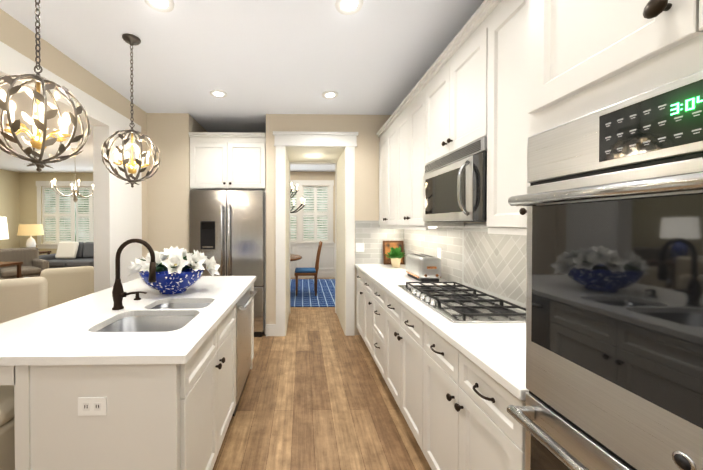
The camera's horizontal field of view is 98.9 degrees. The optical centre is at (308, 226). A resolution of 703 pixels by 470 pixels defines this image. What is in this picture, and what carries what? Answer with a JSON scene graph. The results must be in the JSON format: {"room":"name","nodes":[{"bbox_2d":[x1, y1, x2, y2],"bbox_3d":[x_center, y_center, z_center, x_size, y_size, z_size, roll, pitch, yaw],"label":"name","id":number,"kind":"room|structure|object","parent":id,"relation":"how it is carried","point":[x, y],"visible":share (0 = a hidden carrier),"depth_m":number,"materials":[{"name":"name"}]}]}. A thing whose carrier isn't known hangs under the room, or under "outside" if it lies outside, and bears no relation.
{"room":"kitchen","nodes":[
{"label":"kitchen","id":0,"kind":"room"},
{"bbox_2d":[0,169,18,248],"bbox_3d":[-7.769,-0.007,2.394,0.130,2.820,11.620,0,1,-1],"label":"wall","id":1,"kind":"structure","parent":0,"point":[8,179],"depth_m":7.82,"materials":[{"name":"beige paint"}]},
{"bbox_2d":[17,224,50,253],"bbox_3d":[-7.029,0.644,7.556,0.560,1.421,0.560,0,1,-1],"label":"table lamp","id":2,"kind":"object","parent":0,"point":[30,230],"visible":0.4,"depth_m":7.44,"materials":[{"name":"beige fabric"}]},
{"bbox_2d":[18,172,92,254],"bbox_3d":[-4.962,-0.062,8.182,5.680,2.820,0.160,0,1,-1],"label":"wall","id":3,"kind":"structure","parent":0,"point":[18,198],"depth_m":8.08,"materials":[{"name":"beige paint"}]},
{"bbox_2d":[36,181,93,248],"bbox_3d":[-5.941,-0.326,8.121,2.860,1.830,0.123,0,1,-1],"label":"living room window","id":4,"kind":"structure","parent":3,"relation":"in","point":[57,216],"depth_m":8.12,"materials":[{"name":"white wood"}]},
{"bbox_2d":[0,0,484,172],"bbox_3d":[-2.539,-1.458,2.437,10.590,0.080,11.720,0,1,-1],"label":"ceiling","id":5,"kind":"structure","parent":0,"point":[256,61],"depth_m":2.45,"materials":[{"name":"white paint"}]},
{"bbox_2d":[0,0,90,171],"bbox_3d":[-1.244,-0.829,1.366,0.388,1.155,0.386,0,1,-1],"label":"pendant light","id":6,"kind":"object","parent":5,"relation":"hanging from","point":[38,122],"visible":1,"depth_m":1.36,"materials":[{"name":"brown metal"}]},
{"bbox_2d":[50,148,92,202],"bbox_3d":[-4.338,-0.947,5.546,0.753,0.999,0.755,0,1,-1],"label":"chandelier","id":7,"kind":"object","parent":5,"relation":"hanging from","point":[75,192],"visible":0.88,"depth_m":5.52,"materials":[{"name":"silver metal"}]},
{"bbox_2d":[101,33,160,187],"bbox_3d":[-1.331,-0.855,2.246,0.389,1.120,0.390,0,1,-1],"label":"pendant light","id":8,"kind":"object","parent":5,"relation":"hanging from","point":[131,39],"visible":1,"depth_m":2.23,"materials":[{"name":"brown metal"}]},
{"bbox_2d":[144,0,173,11],"bbox_3d":[-0.931,-1.405,1.860,0.170,0.013,0.173,0,1,-31],"label":"recessed light","id":9,"kind":"object","parent":5,"relation":"in","point":[159,5],"depth_m":1.88,"materials":[{"name":"white"}]},
{"bbox_2d":[210,90,226,97],"bbox_3d":[-0.958,-1.417,3.179,0.170,0.013,0.173,0,1,-31],"label":"recessed light","id":10,"kind":"object","parent":5,"relation":"in","point":[215,93],"depth_m":3.17,"materials":[{"name":"white"}]},
{"bbox_2d":[290,183,304,212],"bbox_3d":[-0.545,-0.810,5.925,0.985,1.279,0.988,0,1,-1],"label":"dining chandelier","id":11,"kind":"object","parent":5,"relation":"hanging from","point":[291,189],"visible":0.23,"depth_m":5.92,"materials":[{"name":"grey metal"}]},
{"bbox_2d":[322,91,337,98],"bbox_3d":[0.231,-1.418,3.205,0.170,0.013,0.170,0,1,-31],"label":"recessed light","id":12,"kind":"object","parent":5,"relation":"in","point":[327,94],"depth_m":3.19,"materials":[{"name":"white"}]},
{"bbox_2d":[335,0,362,14],"bbox_3d":[0.258,-1.405,1.885,0.170,0.013,0.170,0,1,-31],"label":"recessed light","id":13,"kind":"object","parent":5,"relation":"in","point":[347,7],"depth_m":1.90,"materials":[{"name":"white"}]},
{"bbox_2d":[0,9,486,334],"bbox_3d":[-3.220,-0.006,2.227,9.220,2.820,11.300,0,1,-1],"label":"wall","id":14,"kind":"structure","parent":0,"point":[165,205],"depth_m":3.77,"materials":[{"name":"beige paint"}]},
{"bbox_2d":[0,41,141,292],"bbox_3d":[-2.050,0.111,1.512,0.190,2.600,4.220,0,1,-1],"label":"trim","id":15,"kind":"structure","parent":14,"relation":"attached to","point":[117,205],"depth_m":3.00,"materials":[{"name":"white paint"}]},
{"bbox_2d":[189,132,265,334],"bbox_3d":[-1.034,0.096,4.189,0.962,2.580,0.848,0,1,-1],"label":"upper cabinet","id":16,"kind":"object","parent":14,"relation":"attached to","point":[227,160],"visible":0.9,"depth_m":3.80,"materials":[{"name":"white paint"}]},
{"bbox_2d":[285,146,345,335],"bbox_3d":[0.080,0.177,4.307,0.779,2.416,1.000,0,1,-1],"label":"lining","id":17,"kind":"object","parent":14,"relation":"attached to","point":[336,156],"visible":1,"depth_m":4.20,"materials":[{"name":"beige paint"}]},
{"bbox_2d":[378,116,395,227],"bbox_3d":[1.065,-0.575,3.452,0.319,1.124,0.715,0,1,-1],"label":"upper cabinet","id":18,"kind":"object","parent":14,"relation":"attached to","point":[387,144],"depth_m":3.42,"materials":[{"name":"white paint"}]},
{"bbox_2d":[396,84,463,227],"bbox_3d":[1.080,-0.568,2.737,0.319,1.124,0.715,0,1,-1],"label":"upper cabinet","id":19,"kind":"object","parent":14,"relation":"attached to","point":[410,118],"depth_m":2.67,"materials":[{"name":"white paint"}]},
{"bbox_2d":[424,16,483,164],"bbox_3d":[1.095,-0.805,1.980,0.319,0.637,0.795,0,1,-1],"label":"upper cabinet","id":20,"kind":"object","parent":14,"relation":"attached to","point":[471,85],"depth_m":1.90,"materials":[{"name":"white paint"}]},
{"bbox_2d":[423,137,486,221],"bbox_3d":[1.054,-0.259,1.984,0.402,0.450,0.787,0,1,-1],"label":"over-the-range microwave","id":21,"kind":"object","parent":20,"relation":"attached to","point":[455,186],"visible":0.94,"depth_m":1.83,"materials":[{"name":"silver metal"}]},
{"bbox_2d":[404,223,526,311],"bbox_3d":[1.254,0.240,2.381,0.008,0.535,2.900,0,1,-1],"label":"backsplash","id":22,"kind":"structure","parent":14,"relation":"attached to","point":[477,256],"depth_m":2.19,"materials":[{"name":"tile"}]},
{"bbox_2d":[437,248,440,259],"bbox_3d":[1.238,0.256,2.826,0.005,0.115,0.070,0,1,-1],"label":"outlet","id":23,"kind":"object","parent":22,"relation":"attached to","point":[438,249],"depth_m":2.81,"materials":[{"name":"white plastic"}]},
{"bbox_2d":[480,0,530,231],"bbox_3d":[1.110,-0.554,1.251,0.319,1.124,0.667,0,1,-1],"label":"upper cabinet","id":24,"kind":"object","parent":14,"relation":"attached to","point":[507,120],"depth_m":1.44,"materials":[{"name":"white paint"}]},
{"bbox_2d":[266,131,357,335],"bbox_3d":[0.045,0.095,3.785,1.171,2.590,0.040,0,1,-1],"label":"door trim","id":25,"kind":"structure","parent":0,"point":[347,140],"depth_m":3.74,"materials":[{"name":"white wood"}]},
{"bbox_2d":[355,221,403,263],"bbox_3d":[0.908,0.207,3.820,0.624,0.575,0.008,0,1,-1],"label":"backsplash","id":26,"kind":"structure","parent":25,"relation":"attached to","point":[372,236],"depth_m":3.81,"materials":[{"name":"tile"}]},
{"bbox_2d":[356,243,363,251],"bbox_3d":[0.659,0.262,3.807,0.110,0.115,0.008,0,1,-1],"label":"outlet","id":27,"kind":"object","parent":26,"relation":"attached to","point":[359,247],"depth_m":3.81,"materials":[{"name":"white plastic"}]},
{"bbox_2d":[290,172,334,242],"bbox_3d":[0.198,-0.060,8.013,4.890,2.820,0.130,0,1,-1],"label":"wall","id":28,"kind":"structure","parent":0,"point":[312,175],"depth_m":7.93,"materials":[{"name":"beige paint"}]},
{"bbox_2d":[290,180,333,242],"bbox_3d":[-0.266,-0.402,7.946,1.900,1.675,0.123,0,1,-1],"label":"dining room window","id":29,"kind":"structure","parent":28,"relation":"in","point":[302,215],"depth_m":7.97,"materials":[{"name":"white wood"}]},
{"bbox_2d":[290,243,334,277],"bbox_3d":[0.199,0.886,7.940,4.630,0.930,0.035,0,1,-1],"label":"wainscoting","id":30,"kind":"structure","parent":28,"relation":"attached to","point":[307,252],"depth_m":7.91,"materials":[{"name":"white"}]},
{"bbox_2d":[213,278,431,469],"bbox_3d":[-2.539,1.427,2.464,10.590,0.050,11.720,0,1,-1],"label":"floor","id":31,"kind":"structure","parent":0,"point":[317,394],"depth_m":2.28,"materials":[{"name":"brown wood"}]},
{"bbox_2d":[0,385,14,469],"bbox_3d":[-1.457,1.067,1.393,0.450,0.690,0.460,0,1,-1],"label":"stool","id":32,"kind":"object","parent":31,"relation":"on","point":[7,438],"visible":0.21,"depth_m":1.23,"materials":[{"name":"beige fabric"}]},
{"bbox_2d":[0,217,22,277],"bbox_3d":[-5.174,0.609,4.843,0.560,1.541,0.560,0,1,-1],"label":"side table","id":33,"kind":"object","parent":31,"relation":"on","point":[3,229],"visible":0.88,"depth_m":4.89,"materials":[{"name":"brown wood"}]},
{"bbox_2d":[0,277,47,323],"bbox_3d":[-2.905,0.940,2.962,0.510,0.916,0.580,0,1,-37],"label":"accent chair","id":34,"kind":"object","parent":31,"relation":"on","point":[20,297],"visible":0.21,"depth_m":2.79,"materials":[{"name":"beige fabric"}]},
{"bbox_2d":[0,247,48,279],"bbox_3d":[-5.898,0.909,6.032,0.840,0.920,0.860,0,1,34],"label":"striped armchair","id":35,"kind":"object","parent":31,"relation":"on","point":[33,265],"visible":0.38,"depth_m":6.12,"materials":[{"name":"brown fabric"}]},
{"bbox_2d":[39,242,93,267],"bbox_3d":[-5.530,0.863,7.599,2.200,0.982,0.960,0,1,-1],"label":"sofa","id":36,"kind":"object","parent":31,"relation":"on","point":[72,254],"visible":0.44,"depth_m":7.45,"materials":[{"name":"grey fabric"}]},
{"bbox_2d":[40,266,93,307],"bbox_3d":[-2.962,0.932,3.720,0.510,0.916,0.580,0,1,-35],"label":"accent chair","id":37,"kind":"object","parent":31,"relation":"on","point":[66,284],"visible":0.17,"depth_m":3.49,"materials":[{"name":"beige fabric"}]},
{"bbox_2d":[0,280,256,469],"bbox_3d":[-0.992,0.965,2.046,1.068,0.882,1.777,0,1,-1],"label":"kitchen island","id":38,"kind":"object","parent":31,"relation":"on","point":[153,379],"depth_m":1.17,"materials":[{"name":"white paint"}]},
{"bbox_2d":[0,276,255,363],"bbox_3d":[-1.041,0.507,2.041,1.090,0.034,1.790,0,1,-1],"label":"island countertop","id":39,"kind":"structure","parent":38,"relation":"on","point":[66,331],"depth_m":1.46,"materials":[{"name":"white stone"}]},
{"bbox_2d":[112,239,155,309],"bbox_3d":[-1.048,0.281,1.794,0.256,0.422,0.062,0,1,-1],"label":"faucet","id":40,"kind":"object","parent":39,"relation":"on","point":[118,293],"visible":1,"depth_m":1.78,"materials":[{"name":"brown metal"}]},
{"bbox_2d":[134,291,146,299],"bbox_3d":[-1.135,0.463,2.014,0.082,0.055,0.044,0,1,-1],"label":"soap dispenser","id":41,"kind":"object","parent":39,"relation":"on","point":[137,297],"visible":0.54,"depth_m":2.01,"materials":[{"name":"brown metal"}]},
{"bbox_2d":[96,300,207,331],"bbox_3d":[-0.852,0.626,1.731,0.478,0.221,0.664,0,1,-1],"label":"sink","id":42,"kind":"object","parent":39,"relation":"in","point":[161,313],"depth_m":1.76,"materials":[{"name":"silver metal"}]},
{"bbox_2d":[127,246,219,293],"bbox_3d":[-1.015,0.315,2.240,0.673,0.346,0.535,0,1,-1],"label":"bowl","id":43,"kind":"object","parent":39,"relation":"on","point":[178,270],"visible":0.88,"depth_m":2.13,"materials":[{"name":"blue ceramic"}]},
{"bbox_2d":[190,190,263,336],"bbox_3d":[-1.033,0.462,4.106,0.910,1.850,0.882,0,1,-1],"label":"fridge","id":44,"kind":"object","parent":31,"relation":"on","point":[227,229],"visible":0.48,"depth_m":3.73,"materials":[{"name":"grey metal"}]},
{"bbox_2d":[290,279,334,306],"bbox_3d":[-0.304,1.359,6.385,3.500,0.012,2.530,0,1,-1],"label":"dining rug","id":45,"kind":"object","parent":31,"relation":"on","point":[307,297],"visible":0.21,"depth_m":6.07,"materials":[{"name":"blue fabric"}]},
{"bbox_2d":[290,254,301,260],"bbox_3d":[-0.788,0.978,6.087,1.320,0.750,1.320,0,1,-1],"label":"dining table","id":46,"kind":"object","parent":45,"relation":"on","point":[293,257],"visible":0.06,"depth_m":5.90,"materials":[{"name":"brown wood"}]},
{"bbox_2d":[295,241,321,295],"bbox_3d":[-0.003,0.825,6.072,0.549,1.060,0.460,0,1,-1],"label":"dining chair","id":47,"kind":"object","parent":45,"relation":"on","point":[306,272],"visible":1,"depth_m":5.86,"materials":[{"name":"brown wood"}]},
{"bbox_2d":[356,268,362,337],"bbox_3d":[0.919,0.951,3.595,0.607,0.880,0.450,0,1,-1],"label":"base cabinet","id":48,"kind":"object","parent":31,"relation":"on","point":[359,275],"depth_m":3.62,"materials":[{"name":"white paint"}]},
{"bbox_2d":[363,276,370,353],"bbox_3d":[0.928,0.955,3.150,0.607,0.880,0.440,0,1,-1],"label":"base cabinet","id":49,"kind":"object","parent":31,"relation":"on","point":[366,283],"depth_m":3.20,"materials":[{"name":"white paint"}]},
{"bbox_2d":[371,284,382,375],"bbox_3d":[0.937,0.960,2.711,0.607,0.880,0.440,0,1,-1],"label":"base cabinet","id":50,"kind":"object","parent":31,"relation":"on","point":[376,292],"depth_m":2.76,"materials":[{"name":"white paint"}]},
{"bbox_2d":[383,292,418,444],"bbox_3d":[0.949,0.965,2.101,0.607,0.880,0.780,0,1,-1],"label":"base cabinet","id":51,"kind":"object","parent":31,"relation":"on","point":[400,329],"depth_m":2.05,"materials":[{"name":"white paint"}]},
{"bbox_2d":[419,320,525,469],"bbox_3d":[0.965,0.973,1.320,0.607,0.880,0.782,0,1,-1],"label":"base cabinet","id":52,"kind":"object","parent":31,"relation":"on","point":[449,358],"depth_m":1.29,"materials":[{"name":"white paint"}]},
{"bbox_2d":[355,264,528,403],"bbox_3d":[0.935,0.505,2.370,0.625,0.035,2.892,0,1,-1],"label":"countertop","id":53,"kind":"structure","parent":52,"relation":"on","point":[491,334],"depth_m":1.56,"materials":[{"name":"white stone"}]},
{"bbox_2d":[383,241,403,263],"bbox_3d":[1.075,0.324,3.771,0.260,0.299,0.065,0,1,-1],"label":"board","id":54,"kind":"object","parent":53,"relation":"on","point":[387,245],"visible":0.68,"depth_m":3.77,"materials":[{"name":"brown wood"}]},
{"bbox_2d":[384,247,404,267],"bbox_3d":[1.009,0.352,3.537,0.254,0.248,0.315,0,1,-1],"label":"plant","id":55,"kind":"object","parent":53,"relation":"on","point":[395,255],"visible":1,"depth_m":3.48,"materials":[{"name":"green plant"}]},
{"bbox_2d":[406,254,440,281],"bbox_3d":[1.070,0.374,2.788,0.202,0.217,0.400,0,1,-1],"label":"toaster","id":56,"kind":"object","parent":53,"relation":"on","point":[423,268],"visible":1,"depth_m":2.63,"materials":[{"name":"silver metal"}]},
{"bbox_2d":[397,282,525,322],"bbox_3d":[0.978,0.469,1.992,0.485,0.042,0.910,0,1,-1],"label":"cooktop","id":57,"kind":"object","parent":53,"relation":"in","point":[454,303],"depth_m":1.82,"materials":[{"name":"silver metal"}]},
{"bbox_2d":[507,0,702,469],"bbox_3d":[0.941,0.130,0.524,0.688,2.580,0.782,0,1,-1],"label":"tall cabinet","id":58,"kind":"object","parent":31,"relation":"on","point":[612,199],"visible":1,"depth_m":0.64,"materials":[{"name":"white paint"}]},
{"label":"outside","id":59,"kind":"structure","parent":0,"visible":0},
{"bbox_2d":[45,188,93,241],"bbox_3d":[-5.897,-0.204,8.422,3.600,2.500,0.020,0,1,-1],"label":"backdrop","id":60,"kind":"structure","parent":59,"point":[68,211],"depth_m":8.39,"materials":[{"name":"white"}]},
{"bbox_2d":[291,189,326,237],"bbox_3d":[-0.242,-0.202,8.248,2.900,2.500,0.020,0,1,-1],"label":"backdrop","id":61,"kind":"structure","parent":59,"point":[311,209],"depth_m":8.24,"materials":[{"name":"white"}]}
]}

